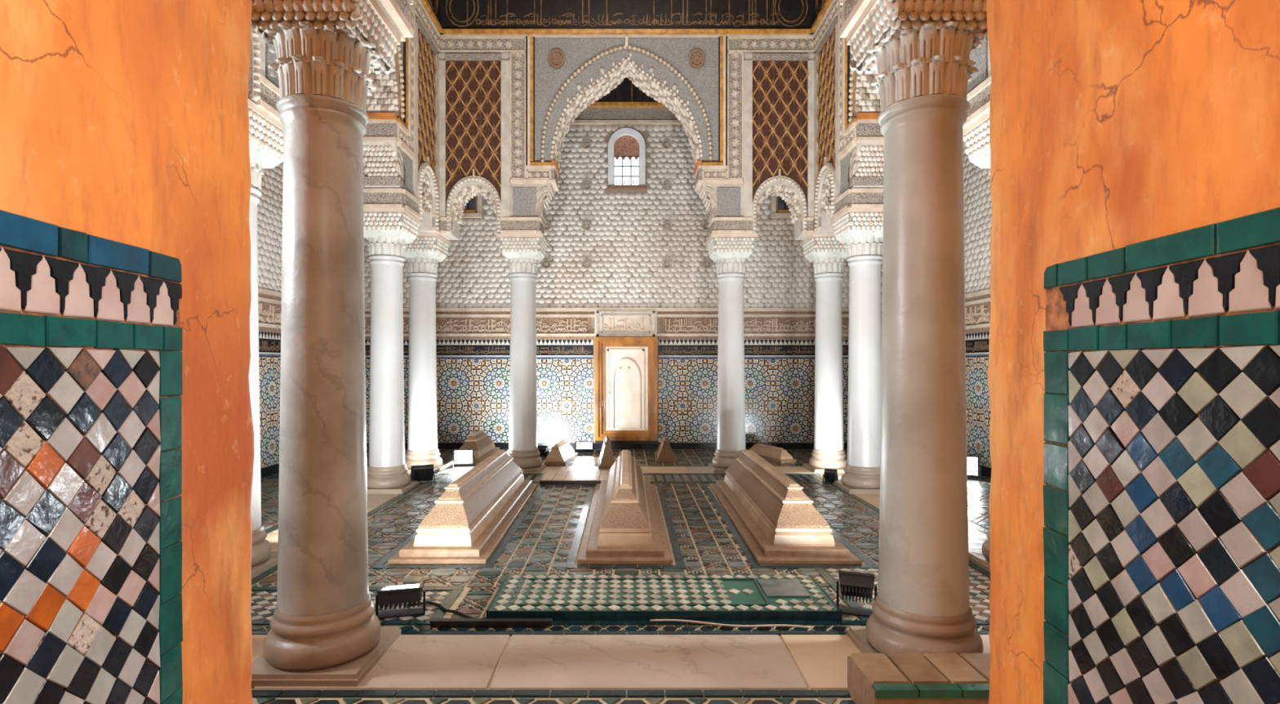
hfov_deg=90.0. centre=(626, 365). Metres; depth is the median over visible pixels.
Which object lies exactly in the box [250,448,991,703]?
floor
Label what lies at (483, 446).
tomb
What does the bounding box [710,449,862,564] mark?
tomb
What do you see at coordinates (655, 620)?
cable
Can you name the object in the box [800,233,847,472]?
column
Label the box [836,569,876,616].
floodlight
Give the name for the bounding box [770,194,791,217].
window
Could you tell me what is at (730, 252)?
column
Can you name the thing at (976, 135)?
column
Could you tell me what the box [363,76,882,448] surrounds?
wall
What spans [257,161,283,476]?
wall
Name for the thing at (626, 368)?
niche
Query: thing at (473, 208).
window
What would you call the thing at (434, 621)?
cable cover
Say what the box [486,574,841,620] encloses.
floor panel
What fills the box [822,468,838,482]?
floodlight
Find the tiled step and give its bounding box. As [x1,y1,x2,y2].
[847,653,990,703]
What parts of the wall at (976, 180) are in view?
moulding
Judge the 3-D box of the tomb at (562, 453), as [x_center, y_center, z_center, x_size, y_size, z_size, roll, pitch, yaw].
[-0.973,1.261,9.423,0.340,0.270,0.950,0,0,6]
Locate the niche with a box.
[595,337,657,443]
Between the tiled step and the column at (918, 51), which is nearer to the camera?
the tiled step
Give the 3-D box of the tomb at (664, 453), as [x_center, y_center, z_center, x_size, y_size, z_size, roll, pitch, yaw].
[0.580,1.236,9.600,0.300,0.320,0.700,0,0,0]
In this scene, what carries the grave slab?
on the floor
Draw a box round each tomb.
[387,449,537,564]
[446,430,502,464]
[542,439,577,465]
[577,449,672,564]
[597,435,615,468]
[654,435,677,462]
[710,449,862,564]
[748,443,796,462]
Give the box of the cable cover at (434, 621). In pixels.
[430,617,552,626]
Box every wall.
[0,0,254,703]
[248,0,442,234]
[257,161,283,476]
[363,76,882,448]
[375,0,871,41]
[437,0,815,239]
[810,0,991,233]
[963,142,991,475]
[986,0,1279,703]
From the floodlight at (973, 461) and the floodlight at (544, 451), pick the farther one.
the floodlight at (544, 451)
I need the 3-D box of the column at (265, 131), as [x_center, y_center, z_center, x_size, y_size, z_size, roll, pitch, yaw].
[-2.720,-0.156,4.380,0.600,3.100,0.600,0,0,0]
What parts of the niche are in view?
sill, frame moulding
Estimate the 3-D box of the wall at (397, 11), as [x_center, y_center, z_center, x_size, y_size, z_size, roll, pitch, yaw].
[0.000,-3.575,3.132,5.440,3.750,0.517,0,0,0]
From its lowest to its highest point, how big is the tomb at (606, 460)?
0.380 m
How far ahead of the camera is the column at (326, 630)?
2.89 m
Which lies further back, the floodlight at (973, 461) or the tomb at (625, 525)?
the floodlight at (973, 461)
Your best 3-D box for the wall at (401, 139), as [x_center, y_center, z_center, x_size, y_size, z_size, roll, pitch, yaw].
[-2.618,-3.575,5.800,0.517,3.750,5.440,0,0,0]
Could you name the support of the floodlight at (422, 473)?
on the floor
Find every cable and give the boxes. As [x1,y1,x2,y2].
[407,600,475,617]
[649,618,811,628]
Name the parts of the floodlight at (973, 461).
led panel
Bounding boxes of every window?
[462,194,482,217]
[607,127,645,189]
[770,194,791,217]
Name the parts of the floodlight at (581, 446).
led panel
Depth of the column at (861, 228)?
7.05 m
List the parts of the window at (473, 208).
sill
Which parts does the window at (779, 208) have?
sill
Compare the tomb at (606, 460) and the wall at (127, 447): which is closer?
the wall at (127, 447)
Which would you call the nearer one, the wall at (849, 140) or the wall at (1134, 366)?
the wall at (1134, 366)
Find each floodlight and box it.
[375,582,426,618]
[409,463,435,483]
[432,460,453,479]
[452,448,475,466]
[537,444,549,457]
[574,440,594,453]
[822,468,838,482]
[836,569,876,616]
[967,455,980,479]
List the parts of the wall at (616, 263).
moulding, stucco panel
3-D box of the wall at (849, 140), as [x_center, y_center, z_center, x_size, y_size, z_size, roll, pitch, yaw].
[2.618,-3.575,5.800,0.517,3.750,5.440,0,0,0]
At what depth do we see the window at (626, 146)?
10.68 m
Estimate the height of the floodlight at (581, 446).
0.192 m
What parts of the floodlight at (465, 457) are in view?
led panel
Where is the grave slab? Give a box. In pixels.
[539,470,608,484]
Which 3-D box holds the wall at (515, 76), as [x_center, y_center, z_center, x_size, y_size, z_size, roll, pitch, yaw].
[0.000,-3.575,8.468,5.440,3.750,0.517,0,0,0]
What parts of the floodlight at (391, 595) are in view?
led panel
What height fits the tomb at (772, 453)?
0.190 m
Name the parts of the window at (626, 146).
pane, pane, pane, sill, pane, pane, pane, lace panel, pane, pane, pane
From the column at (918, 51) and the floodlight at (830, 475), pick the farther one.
the floodlight at (830, 475)
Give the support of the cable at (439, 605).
on the floor
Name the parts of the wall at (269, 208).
moulding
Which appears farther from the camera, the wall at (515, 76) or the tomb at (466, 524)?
the wall at (515, 76)
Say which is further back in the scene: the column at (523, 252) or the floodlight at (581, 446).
the floodlight at (581, 446)
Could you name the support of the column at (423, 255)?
on the floor
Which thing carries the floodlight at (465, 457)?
on the floor
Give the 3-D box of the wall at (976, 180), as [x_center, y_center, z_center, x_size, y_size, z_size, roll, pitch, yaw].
[4.665,-2.100,6.225,0.370,7.000,8.950,0,0,0]
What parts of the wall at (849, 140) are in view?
gilt cornice, lattice panel, palmette chain, frame moulding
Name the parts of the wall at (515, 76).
lattice panel, palmette chain, frame moulding, gilt cornice, frame moulding, palmette chain, lattice panel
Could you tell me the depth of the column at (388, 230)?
7.05 m
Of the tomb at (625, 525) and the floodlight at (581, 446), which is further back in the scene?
the floodlight at (581, 446)
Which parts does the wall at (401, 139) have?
frame moulding, palmette chain, lattice panel, gilt cornice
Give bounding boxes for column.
[248,98,283,578]
[250,0,401,686]
[363,207,422,493]
[404,232,451,473]
[496,233,548,472]
[706,233,758,472]
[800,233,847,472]
[830,207,883,493]
[845,0,987,656]
[963,110,990,572]
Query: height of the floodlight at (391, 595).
0.166 m

